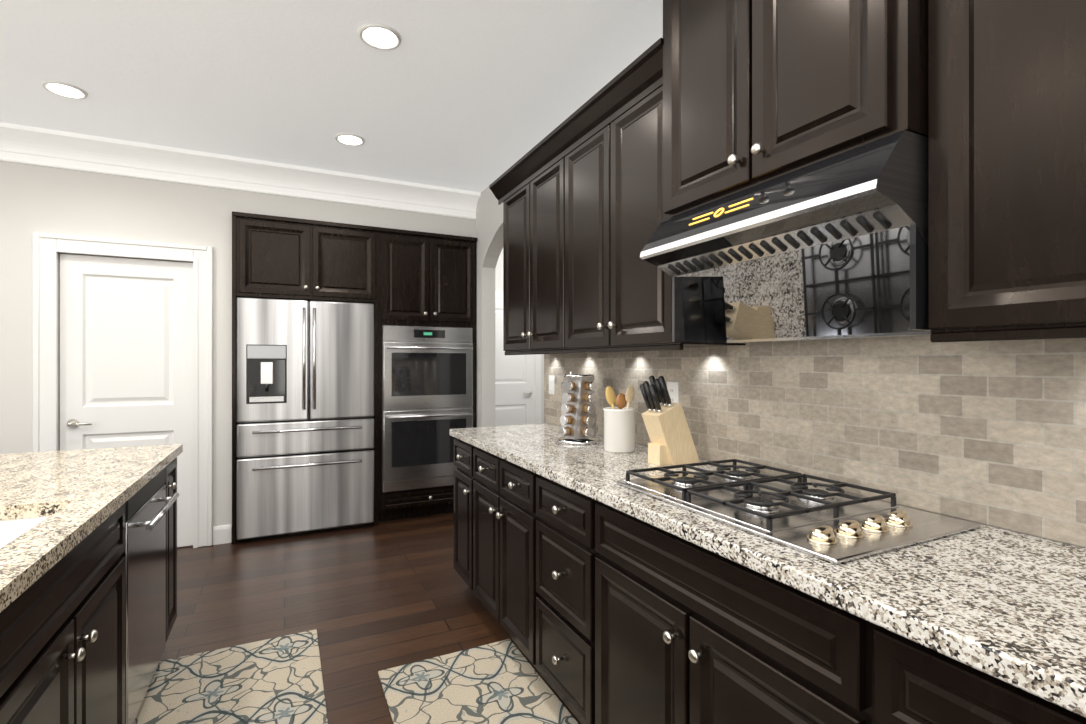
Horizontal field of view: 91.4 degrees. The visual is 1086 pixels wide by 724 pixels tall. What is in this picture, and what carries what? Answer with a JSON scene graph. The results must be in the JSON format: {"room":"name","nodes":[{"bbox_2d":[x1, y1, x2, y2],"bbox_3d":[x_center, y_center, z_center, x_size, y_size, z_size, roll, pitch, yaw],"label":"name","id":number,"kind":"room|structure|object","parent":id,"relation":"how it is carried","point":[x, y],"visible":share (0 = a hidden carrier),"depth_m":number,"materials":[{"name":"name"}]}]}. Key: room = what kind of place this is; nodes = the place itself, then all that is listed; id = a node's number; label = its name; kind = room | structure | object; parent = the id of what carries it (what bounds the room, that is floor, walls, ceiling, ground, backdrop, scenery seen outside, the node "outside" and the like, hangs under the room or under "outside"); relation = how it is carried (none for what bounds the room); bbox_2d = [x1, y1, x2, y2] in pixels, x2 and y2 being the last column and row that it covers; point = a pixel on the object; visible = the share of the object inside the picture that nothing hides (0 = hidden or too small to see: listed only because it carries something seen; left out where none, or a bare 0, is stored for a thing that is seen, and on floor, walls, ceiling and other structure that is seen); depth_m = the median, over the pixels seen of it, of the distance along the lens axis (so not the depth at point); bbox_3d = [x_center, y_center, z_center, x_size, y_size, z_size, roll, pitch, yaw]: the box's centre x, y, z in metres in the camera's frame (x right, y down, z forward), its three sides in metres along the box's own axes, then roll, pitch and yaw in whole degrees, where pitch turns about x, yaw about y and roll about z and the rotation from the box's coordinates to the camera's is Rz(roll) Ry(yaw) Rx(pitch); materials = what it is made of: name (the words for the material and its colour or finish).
{"room":"kitchen","nodes":[
{"label":"kitchen","id":0,"kind":"room"},
{"bbox_2d":[0,161,475,525],"bbox_3d":[-3.443,-0.070,3.661,6.220,2.740,0.760,0,0,-26],"label":"wall","id":1,"kind":"structure","parent":0,"point":[41,199],"depth_m":3.57,"materials":[{"name":"white paint"}]},
{"bbox_2d":[32,232,212,547],"bbox_3d":[-2.776,0.241,3.546,0.964,2.116,0.030,0,0,-26],"label":"door frame","id":2,"kind":"structure","parent":1,"relation":"attached to","point":[46,247],"depth_m":3.56,"materials":[{"name":"white wood"}]},
{"bbox_2d":[60,254,192,546],"bbox_3d":[-2.786,0.297,3.569,0.726,1.990,0.102,0,0,-26],"label":"door leaf","id":3,"kind":"structure","parent":1,"relation":"in","point":[126,352],"depth_m":3.58,"materials":[{"name":"white wood"}]},
{"bbox_2d":[213,524,231,544],"bbox_3d":[-4.151,1.234,2.884,4.247,0.129,0.015,0,0,-26],"label":"baseboard","id":4,"kind":"structure","parent":1,"relation":"attached to","point":[222,534],"depth_m":3.78,"materials":[{"name":"white wood"}]},
{"bbox_2d":[0,122,480,218],"bbox_3d":[-3.300,-1.342,3.231,6.096,0.194,0.135,0,0,-26],"label":"crown molding","id":5,"kind":"structure","parent":1,"relation":"attached to","point":[23,144],"depth_m":3.74,"materials":[{"name":"white"}]},
{"bbox_2d":[232,211,379,306],"bbox_3d":[-1.903,-0.773,4.313,0.983,0.597,0.691,0,0,-26],"label":"upper cabinet","id":6,"kind":"object","parent":1,"relation":"attached to","point":[274,257],"depth_m":3.98,"materials":[{"name":"brown wood"}]},
{"bbox_2d":[374,227,475,330],"bbox_3d":[-1.090,-0.685,4.709,0.775,0.773,0.691,0,0,-26],"label":"upper cabinet","id":7,"kind":"object","parent":1,"relation":"attached to","point":[402,278],"depth_m":4.39,"materials":[{"name":"brown wood"}]},
{"bbox_2d":[382,325,472,492],"bbox_3d":[-1.054,0.375,4.625,0.750,1.340,0.673,0,0,-26],"label":"double oven","id":8,"kind":"object","parent":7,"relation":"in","point":[427,388],"visible":0.94,"depth_m":4.35,"materials":[{"name":"silver metal"}]},
{"bbox_2d":[0,0,662,192],"bbox_3d":[-1.275,-1.465,1.131,8.140,0.050,8.590,0,0,-26],"label":"ceiling","id":9,"kind":"structure","parent":0,"point":[479,96],"depth_m":2.65,"materials":[{"name":"white paint"}]},
{"bbox_2d":[41,80,87,98],"bbox_3d":[-2.522,-1.436,2.798,0.184,0.018,0.184,0,0,-26],"label":"recessed light","id":10,"kind":"object","parent":9,"relation":"in","point":[64,89],"visible":1,"depth_m":2.78,"materials":[{"name":"white"}]},
{"bbox_2d":[335,133,364,145],"bbox_3d":[-1.245,-1.436,3.420,0.184,0.018,0.184,0,0,-26],"label":"recessed light","id":11,"kind":"object","parent":9,"relation":"in","point":[349,139],"visible":1,"depth_m":3.40,"materials":[{"name":"white"}]},
{"bbox_2d":[358,23,401,49],"bbox_3d":[-0.719,-1.436,2.342,0.184,0.018,0.184,0,0,-26],"label":"recessed light","id":12,"kind":"object","parent":9,"relation":"in","point":[379,36],"visible":0.94,"depth_m":2.33,"materials":[{"name":"white"}]},
{"bbox_2d":[160,512,580,723],"bbox_3d":[-1.275,1.325,1.131,8.140,0.050,8.590,0,0,-26],"label":"floor","id":13,"kind":"structure","parent":0,"point":[368,602],"depth_m":2.87,"materials":[{"name":"brown wood"}]},
{"bbox_2d":[0,508,119,723],"bbox_3d":[-1.734,0.862,0.856,1.475,0.876,0.801,0,0,-26],"label":"base cabinet","id":14,"kind":"object","parent":13,"relation":"on","point":[62,640],"depth_m":1.22,"materials":[{"name":"brown wood"}]},
{"bbox_2d":[0,444,182,612],"bbox_3d":[-1.449,0.403,0.256,1.520,0.038,4.230,0,0,-26],"label":"countertop","id":15,"kind":"structure","parent":14,"relation":"on","point":[77,497],"depth_m":1.55,"materials":[{"name":"stone"}]},
{"bbox_2d":[0,516,48,548],"bbox_3d":[-1.340,0.524,1.037,0.474,0.202,0.784,0,0,-26],"label":"sink basin","id":16,"kind":"object","parent":15,"relation":"in","point":[12,530],"depth_m":1.43,"materials":[{"name":"white ceramic"}]},
{"bbox_2d":[120,457,176,688],"bbox_3d":[-2.296,0.862,2.009,1.475,0.876,0.276,0,0,-26],"label":"base cabinet","id":17,"kind":"object","parent":13,"relation":"on","point":[171,469],"depth_m":2.29,"materials":[{"name":"brown wood"}]},
{"bbox_2d":[120,467,178,723],"bbox_3d":[-1.694,0.862,1.810,0.682,0.876,0.600,0,0,-26],"label":"dishwasher","id":18,"kind":"object","parent":13,"relation":"on","point":[147,506],"visible":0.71,"depth_m":1.85,"materials":[{"name":"silver metal"}]},
{"bbox_2d":[134,629,327,723],"bbox_3d":[-0.957,1.294,1.552,0.640,0.010,1.930,0,0,-26],"label":"rug","id":19,"kind":"object","parent":13,"relation":"on","point":[277,680],"visible":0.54,"depth_m":2.10,"materials":[{"name":"beige fabric"}]},
{"bbox_2d":[237,297,373,539],"bbox_3d":[-1.890,0.420,4.251,0.940,1.760,0.781,0,0,-26],"label":"refrigerator","id":20,"kind":"object","parent":13,"relation":"on","point":[305,414],"visible":1,"depth_m":3.94,"materials":[{"name":"silver metal"}]},
{"bbox_2d":[374,475,453,522],"bbox_3d":[-1.094,1.175,4.708,0.756,0.251,0.691,0,0,-26],"label":"base cabinet","id":21,"kind":"object","parent":13,"relation":"on","point":[388,506],"depth_m":4.36,"materials":[{"name":"brown wood"}]},
{"bbox_2d":[454,438,469,586],"bbox_3d":[-0.155,0.862,3.012,0.632,0.876,0.350,0,0,-26],"label":"base cabinet","id":22,"kind":"object","parent":13,"relation":"on","point":[461,449],"depth_m":2.88,"materials":[{"name":"brown wood"}]},
{"bbox_2d":[378,639,578,723],"bbox_3d":[-0.019,1.294,1.515,0.595,0.010,1.840,0,0,-26],"label":"rug","id":23,"kind":"object","parent":13,"relation":"on","point":[501,682],"visible":0.98,"depth_m":2.07,"materials":[{"name":"beige fabric"}]},
{"bbox_2d":[470,445,529,660],"bbox_3d":[0.086,0.862,2.518,0.632,0.876,0.750,0,0,-26],"label":"base cabinet","id":24,"kind":"object","parent":13,"relation":"on","point":[499,488],"depth_m":2.35,"materials":[{"name":"brown wood"}]},
{"bbox_2d":[530,471,585,723],"bbox_3d":[0.345,0.862,1.987,0.632,0.876,0.430,0,0,-26],"label":"base cabinet","id":25,"kind":"object","parent":13,"relation":"on","point":[557,511],"depth_m":1.86,"materials":[{"name":"brown wood"}]},
{"bbox_2d":[586,496,849,723],"bbox_3d":[0.628,0.862,1.405,0.632,0.876,0.865,0,0,-26],"label":"base cabinet","id":26,"kind":"object","parent":13,"relation":"on","point":[601,613],"depth_m":1.24,"materials":[{"name":"brown wood"}]},
{"bbox_2d":[450,423,1085,717],"bbox_3d":[0.750,0.403,1.128,0.638,0.038,4.570,0,0,-26],"label":"countertop","id":27,"kind":"structure","parent":26,"relation":"on","point":[1007,606],"depth_m":0.96,"materials":[{"name":"stone"}]},
{"bbox_2d":[557,372,600,444],"bbox_3d":[0.173,0.215,2.554,0.212,0.337,0.212,0,0,-26],"label":"spice rack","id":28,"kind":"object","parent":27,"relation":"on","point":[578,420],"visible":1,"depth_m":2.49,"materials":[{"name":"silver metal"}]},
{"bbox_2d":[603,386,635,452],"bbox_3d":[0.331,0.242,2.298,0.142,0.283,0.142,0,0,-26],"label":"utensil crock","id":29,"kind":"object","parent":27,"relation":"on","point":[619,428],"visible":1,"depth_m":2.25,"materials":[{"name":"white ceramic"}]},
{"bbox_2d":[639,376,699,465],"bbox_3d":[0.475,0.217,2.018,0.227,0.332,0.100,0,0,-26],"label":"knife block","id":30,"kind":"object","parent":27,"relation":"on","point":[668,430],"visible":1,"depth_m":1.98,"materials":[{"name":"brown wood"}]},
{"bbox_2d":[616,459,980,563],"bbox_3d":[0.620,0.360,1.443,0.510,0.045,0.740,0,0,-26],"label":"cooktop","id":31,"kind":"object","parent":27,"relation":"in","point":[834,523],"visible":1,"depth_m":1.30,"materials":[{"name":"silver metal"}]},
{"bbox_2d":[850,613,1085,723],"bbox_3d":[0.993,0.862,0.657,0.632,0.876,0.800,0,0,-26],"label":"base cabinet","id":32,"kind":"object","parent":13,"relation":"on","point":[895,678],"depth_m":0.80,"materials":[{"name":"brown wood"}]},
{"bbox_2d":[495,249,544,423],"bbox_3d":[-0.349,-0.070,6.294,1.650,2.740,0.120,0,0,-26],"label":"wall","id":33,"kind":"structure","parent":0,"point":[499,277],"depth_m":6.16,"materials":[{"name":"white paint"}]},
{"bbox_2d":[495,291,540,425],"bbox_3d":[-0.430,0.239,6.152,0.920,2.119,0.059,0,0,-26],"label":"hall door","id":34,"kind":"structure","parent":33,"relation":"in","point":[517,389],"depth_m":6.22,"materials":[{"name":"white wood"}]},
{"bbox_2d":[473,36,1085,547],"bbox_3d":[0.863,-0.070,1.789,0.120,2.740,7.660,0,0,-26],"label":"wall","id":35,"kind":"structure","parent":0,"point":[489,228],"depth_m":4.49,"materials":[{"name":"white paint"}]},
{"bbox_2d":[497,150,560,353],"bbox_3d":[0.072,-0.522,2.892,0.327,0.926,0.784,0,0,-26],"label":"upper cabinet","id":36,"kind":"object","parent":35,"relation":"attached to","point":[531,206],"depth_m":2.77,"materials":[{"name":"brown wood"}]},
{"bbox_2d":[561,66,745,353],"bbox_3d":[0.416,-0.522,2.188,0.327,0.926,0.784,0,0,-26],"label":"upper cabinet","id":37,"kind":"object","parent":35,"relation":"attached to","point":[578,193],"depth_m":2.08,"materials":[{"name":"brown wood"}]},
{"bbox_2d":[640,130,930,343],"bbox_3d":[0.684,-0.265,1.457,0.467,0.397,0.752,0,0,-26],"label":"range hood","id":38,"kind":"object","parent":35,"relation":"attached to","point":[835,247],"visible":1,"depth_m":1.32,"materials":[{"name":"black metal"}]},
{"bbox_2d":[663,0,927,219],"bbox_3d":[0.694,-0.931,1.462,0.464,0.933,0.860,0,0,-26],"label":"upper cabinet","id":39,"kind":"object","parent":35,"relation":"attached to","point":[756,92],"visible":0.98,"depth_m":1.32,"materials":[{"name":"brown wood"}]},
{"bbox_2d":[544,336,1085,546],"bbox_3d":[1.028,0.156,1.301,0.010,0.456,4.638,0,0,-26],"label":"backsplash","id":40,"kind":"structure","parent":35,"relation":"attached to","point":[992,433],"depth_m":1.43,"materials":[{"name":"tile"}]},
{"bbox_2d":[549,375,553,394],"bbox_3d":[0.052,0.142,3.280,0.009,0.116,0.072,0,0,-26],"label":"electrical outlet plate","id":41,"kind":"object","parent":40,"relation":"attached to","point":[551,384],"visible":1,"depth_m":3.27,"materials":[{"name":"white plastic"}]},
{"bbox_2d":[667,382,678,402],"bbox_3d":[0.551,0.142,2.255,0.008,0.116,0.072,0,0,-26],"label":"electrical outlet plate","id":42,"kind":"object","parent":40,"relation":"attached to","point":[673,389],"visible":0.65,"depth_m":2.24,"materials":[{"name":"white plastic"}]},
{"bbox_2d":[928,0,1085,340],"bbox_3d":[1.101,-0.522,0.783,0.327,0.926,0.814,0,0,-26],"label":"upper cabinet","id":43,"kind":"object","parent":35,"relation":"attached to","point":[1006,169],"depth_m":0.96,"materials":[{"name":"brown wood"}]}
]}

